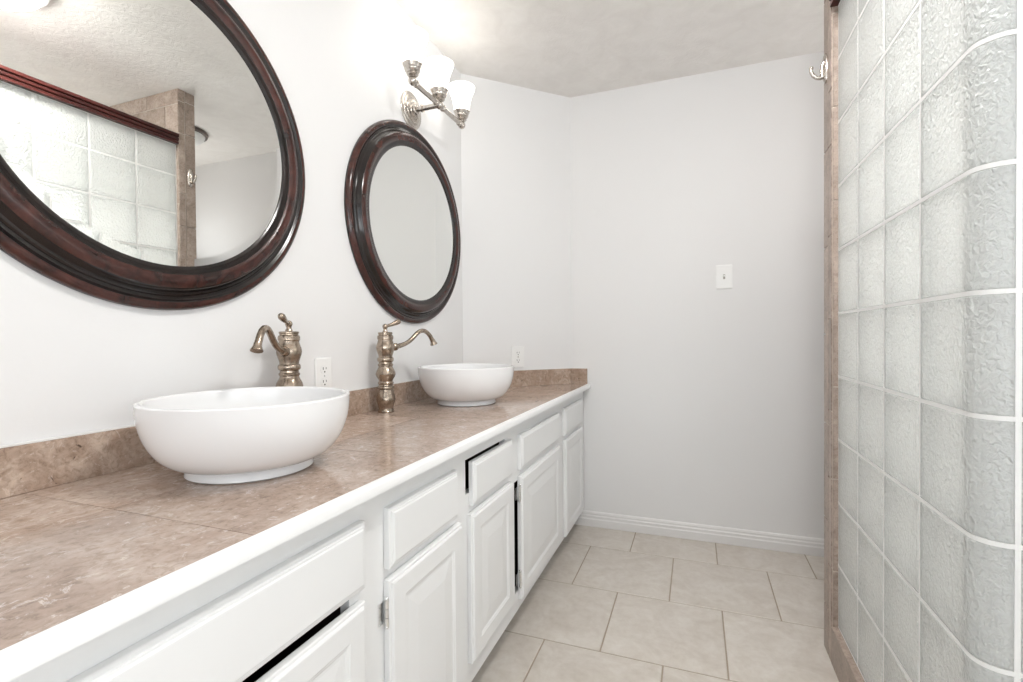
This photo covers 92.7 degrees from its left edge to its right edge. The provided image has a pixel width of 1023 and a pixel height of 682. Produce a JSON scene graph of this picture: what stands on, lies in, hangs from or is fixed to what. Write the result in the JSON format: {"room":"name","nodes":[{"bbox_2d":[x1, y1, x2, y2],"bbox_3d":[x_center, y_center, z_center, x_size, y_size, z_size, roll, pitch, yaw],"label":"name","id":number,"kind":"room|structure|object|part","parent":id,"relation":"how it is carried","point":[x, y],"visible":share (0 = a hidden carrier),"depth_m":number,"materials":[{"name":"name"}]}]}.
{"room":"bathroom","nodes":[
{"label":"bathroom","id":0,"kind":"room"},
{"bbox_2d":[0,0,462,445],"bbox_3d":[-0.927,-0.141,0.862,0.100,2.420,3.564,0,1,21],"label":"wall","id":1,"kind":"structure","parent":0,"point":[72,361],"depth_m":1.45,"materials":[{"name":"white paint"}]},
{"bbox_2d":[0,0,304,310],"bbox_3d":[-0.772,-0.483,1.081,0.038,0.827,0.856,0,1,21],"label":"wall mirror","id":2,"kind":"object","parent":1,"relation":"attached to","point":[151,152],"visible":1,"depth_m":1.04,"materials":[{"name":"brown wood"}]},
{"bbox_2d":[0,379,429,498],"bbox_3d":[-0.651,0.215,1.429,0.011,0.089,2.309,0,1,21],"label":"backsplash","id":3,"kind":"structure","parent":1,"relation":"attached to","point":[28,466],"depth_m":0.94,"materials":[{"name":"brown stone"}]},
{"bbox_2d":[314,357,331,387],"bbox_3d":[-0.603,0.110,1.567,0.008,0.118,0.074,0,1,21],"label":"electrical outlet","id":4,"kind":"object","parent":1,"relation":"attached to","point":[322,366],"visible":0.86,"depth_m":1.56,"materials":[{"name":"white plastic"}]},
{"bbox_2d":[321,365,327,373],"bbox_3d":[-0.601,0.089,1.565,0.003,0.026,0.034,0,1,21],"label":"receptacle","id":5,"kind":"object","parent":4,"relation":"attached to","point":[324,368],"depth_m":1.56,"materials":[{"name":"grey plastic"}]},
{"bbox_2d":[321,378,327,385],"bbox_3d":[-0.600,0.130,1.566,0.003,0.026,0.034,0,1,21],"label":"receptacle","id":6,"kind":"object","parent":4,"relation":"attached to","point":[324,381],"depth_m":1.56,"materials":[{"name":"grey plastic"}]},
{"bbox_2d":[344,119,460,323],"bbox_3d":[-0.404,-0.489,2.058,0.038,0.827,0.856,0,1,21],"label":"wall mirror","id":7,"kind":"object","parent":1,"relation":"attached to","point":[402,219],"visible":1,"depth_m":1.95,"materials":[{"name":"brown wood"}]},
{"bbox_2d":[369,146,452,299],"bbox_3d":[-0.402,-0.489,2.058,0.012,0.631,0.653,0,1,21],"label":"mirror glass","id":8,"kind":"object","parent":7,"relation":"attached to","point":[411,192],"depth_m":2.00,"materials":[{"name":"white"}]},
{"bbox_2d":[395,25,474,129],"bbox_3d":[-0.333,-1.020,2.024,0.198,0.245,0.531,0,1,21],"label":"vanity light","id":9,"kind":"object","parent":1,"relation":"attached to","point":[412,40],"visible":1,"depth_m":1.98,"materials":[{"name":"silver metal"}]},
{"bbox_3d":[-0.370,-1.083,1.818,0.121,0.116,0.121,0,1,21],"label":"lamp shade","id":10,"kind":"part","parent":9,"relation":"part of","materials":[{"name":"white glass"}]},
{"bbox_3d":[-0.347,-0.975,2.030,0.107,0.030,0.030,0,1,21],"label":"arm","id":11,"kind":"part","parent":9,"relation":"part of","materials":[{"name":"silver metal"}]},
{"bbox_3d":[-0.298,-1.085,2.010,0.121,0.116,0.121,0,1,21],"label":"lamp shade","id":12,"kind":"part","parent":9,"relation":"part of","materials":[{"name":"white glass"}]},
{"bbox_3d":[-0.226,-1.088,2.202,0.121,0.116,0.121,0,1,21],"label":"lamp shade","id":13,"kind":"part","parent":9,"relation":"part of","materials":[{"name":"white glass"}]},
{"bbox_2d":[461,74,571,369],"bbox_3d":[0.015,-0.169,2.709,0.561,2.420,0.556,0,1,21],"label":"wall","id":14,"kind":"structure","parent":0,"point":[515,140],"depth_m":2.63,"materials":[{"name":"white paint"}]},
{"bbox_2d":[511,346,523,367],"bbox_3d":[0.035,0.083,2.637,0.074,0.118,0.008,-1,1,-24],"label":"electrical outlet","id":15,"kind":"object","parent":14,"relation":"attached to","point":[517,352],"visible":0.93,"depth_m":2.63,"materials":[{"name":"white plastic"}]},
{"bbox_2d":[510,368,570,386],"bbox_3d":[0.049,0.197,2.638,0.638,0.089,0.015,-1,1,-24],"label":"backsplash","id":16,"kind":"structure","parent":14,"relation":"attached to","point":[551,376],"depth_m":2.68,"materials":[{"name":"brown stone"}]},
{"bbox_2d":[395,0,823,97],"bbox_3d":[0.458,-1.399,0.620,2.871,0.080,4.120,0,1,21],"label":"ceiling","id":17,"kind":"structure","parent":0,"point":[567,48],"depth_m":2.20,"materials":[{"name":"white paint"}]},
{"bbox_2d":[472,524,838,681],"bbox_3d":[0.477,1.085,0.648,2.871,0.050,4.120,0,1,21],"label":"floor","id":18,"kind":"structure","parent":0,"point":[609,605],"depth_m":1.85,"materials":[{"name":"beige tile"}]},
{"bbox_2d":[9,392,583,681],"bbox_3d":[-0.315,0.667,1.551,0.543,0.779,2.764,0,1,21],"label":"vanity cabinet","id":19,"kind":"object","parent":18,"relation":"on","point":[420,580],"visible":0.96,"depth_m":0.99,"materials":[{"name":"white paint"}]},
{"bbox_3d":[-0.409,0.402,0.561,0.019,0.126,0.752,0,1,21],"label":"drawer","id":20,"kind":"part","parent":19,"relation":"part of","materials":[{"name":"white paint"}]},
{"bbox_2d":[0,383,590,681],"bbox_3d":[-0.308,0.266,1.545,0.569,0.021,2.767,0,1,21],"label":"countertop","id":21,"kind":"structure","parent":19,"relation":"on","point":[80,560],"depth_m":0.73,"materials":[{"name":"brown stone"}]},
{"bbox_2d":[133,386,349,484],"bbox_3d":[-0.542,0.188,1.018,0.391,0.151,0.391,0,1,21],"label":"vessel sink","id":22,"kind":"object","parent":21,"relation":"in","point":[255,434],"visible":1,"depth_m":0.88,"materials":[{"name":"white ceramic"}]},
{"bbox_2d":[250,313,302,386],"bbox_3d":[-0.602,0.093,1.248,0.071,0.337,0.272,-1,1,-7],"label":"faucet","id":23,"kind":"object","parent":21,"relation":"on","point":[288,349],"visible":0.69,"depth_m":1.32,"materials":[{"name":"silver metal"}]},
{"bbox_3d":[-0.599,0.000,1.217,0.028,0.082,0.212,-1,1,-7],"label":"spout","id":24,"kind":"part","parent":23,"relation":"part of","materials":[{"name":"silver metal"}]},
{"bbox_3d":[-0.612,-0.052,1.318,0.020,0.048,0.077,-1,1,-7],"label":"lever handle","id":25,"kind":"part","parent":23,"relation":"part of","materials":[{"name":"silver metal"}]},
{"bbox_2d":[376,319,436,412],"bbox_3d":[-0.389,0.085,1.840,0.071,0.337,0.272,0,1,42],"label":"faucet","id":26,"kind":"object","parent":21,"relation":"on","point":[385,347],"visible":1,"depth_m":1.74,"materials":[{"name":"silver metal"}]},
{"bbox_3d":[-0.438,-0.059,1.785,0.020,0.048,0.077,0,1,42],"label":"lever handle","id":27,"kind":"part","parent":26,"relation":"part of","materials":[{"name":"silver metal"}]},
{"bbox_3d":[-0.369,-0.009,1.861,0.028,0.082,0.212,0,1,42],"label":"spout","id":28,"kind":"part","parent":26,"relation":"part of","materials":[{"name":"silver metal"}]},
{"bbox_2d":[418,363,513,406],"bbox_3d":[-0.184,0.175,1.995,0.391,0.151,0.391,0,1,21],"label":"vessel sink","id":29,"kind":"object","parent":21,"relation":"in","point":[461,384],"visible":1,"depth_m":1.85,"materials":[{"name":"white ceramic"}]},
{"bbox_3d":[-0.341,0.713,0.740,0.019,0.454,0.374,0,1,21],"label":"door","id":30,"kind":"part","parent":19,"relation":"part of","materials":[{"name":"white paint"}]},
{"bbox_3d":[-0.197,0.397,1.125,0.019,0.124,0.303,0,1,21],"label":"drawer","id":31,"kind":"part","parent":19,"relation":"part of","materials":[{"name":"white paint"}]},
{"bbox_3d":[-0.191,0.707,1.138,0.019,0.456,0.327,0,1,21],"label":"door","id":32,"kind":"part","parent":19,"relation":"part of","materials":[{"name":"white paint"}]},
{"bbox_3d":[-0.056,0.682,1.497,0.019,0.415,0.324,0,1,21],"label":"door","id":33,"kind":"part","parent":19,"relation":"part of","materials":[{"name":"white paint"}]},
{"bbox_3d":[-0.055,0.393,1.500,0.019,0.122,0.313,0,1,21],"label":"drawer","id":34,"kind":"part","parent":19,"relation":"part of","materials":[{"name":"white paint"}]},
{"bbox_3d":[0.122,0.388,1.970,0.019,0.124,0.523,0,1,21],"label":"drawer","id":35,"kind":"part","parent":19,"relation":"part of","materials":[{"name":"white paint"}]},
{"bbox_3d":[0.124,0.693,1.974,0.019,0.437,0.527,0,1,21],"label":"door","id":36,"kind":"part","parent":19,"relation":"part of","materials":[{"name":"white paint"}]},
{"bbox_3d":[0.314,0.380,2.481,0.019,0.131,0.369,0,1,21],"label":"drawer","id":37,"kind":"part","parent":19,"relation":"part of","materials":[{"name":"white paint"}]},
{"bbox_3d":[0.318,0.698,2.488,0.019,0.463,0.362,0,1,21],"label":"door","id":38,"kind":"part","parent":19,"relation":"part of","materials":[{"name":"white paint"}]},
{"bbox_2d":[570,51,825,538],"bbox_3d":[1.438,-0.176,2.416,2.310,2.420,0.100,0,1,21],"label":"wall","id":39,"kind":"structure","parent":0,"point":[704,403],"depth_m":2.52,"materials":[{"name":"white paint"}]},
{"bbox_2d":[571,368,587,383],"bbox_3d":[0.383,0.193,2.758,0.099,0.089,0.011,0,1,21],"label":"backsplash","id":40,"kind":"structure","parent":39,"relation":"attached to","point":[578,375],"depth_m":2.75,"materials":[{"name":"brown stone"}]},
{"bbox_2d":[575,510,823,556],"bbox_3d":[1.382,0.993,2.391,2.205,0.082,0.016,0,1,21],"label":"baseboard","id":41,"kind":"structure","parent":39,"relation":"attached to","point":[692,531],"depth_m":2.53,"materials":[{"name":"white paint"}]},
{"bbox_2d":[716,264,731,288],"bbox_3d":[1.083,-0.331,2.485,0.078,0.122,0.018,0,1,21],"label":"light switch","id":42,"kind":"object","parent":39,"relation":"attached to","point":[723,272],"visible":1,"depth_m":2.49,"materials":[{"name":"white plastic"}]},
{"bbox_2d":[824,0,837,659],"bbox_3d":[1.581,-0.166,1.417,1.139,2.420,0.093,0,1,21],"label":"wall","id":43,"kind":"structure","parent":0,"point":[830,13],"depth_m":1.59,"materials":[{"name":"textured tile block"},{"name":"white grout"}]},
{"bbox_2d":[809,53,826,83],"bbox_3d":[1.024,-0.910,1.632,0.050,0.100,0.032,0,1,21],"label":"robe hook","id":44,"kind":"object","parent":43,"relation":"attached to","point":[823,67],"visible":1,"depth_m":1.62,"materials":[{"name":"silver metal"}]},
{"bbox_2d":[831,627,864,681],"bbox_3d":[1.124,0.990,1.097,0.503,0.121,0.858,0,1,21],"label":"trim","id":45,"kind":"structure","parent":43,"relation":"attached to","point":[844,665],"depth_m":1.48,"materials":[{"name":"beige tile"}]},
{"bbox_2d":[829,0,1022,681],"bbox_3d":[1.107,-0.097,1.085,0.500,2.053,0.865,0,1,21],"label":"glass wall","id":46,"kind":"structure","parent":45,"relation":"on","point":[930,92],"depth_m":0.95,"materials":[{"name":"white"}]},
{"bbox_3d":[1.099,-1.095,1.073,0.500,0.056,0.864,0,1,21],"label":"cap rail","id":47,"kind":"part","parent":46,"relation":"part of","materials":[{"name":"brown wood"}]}
]}

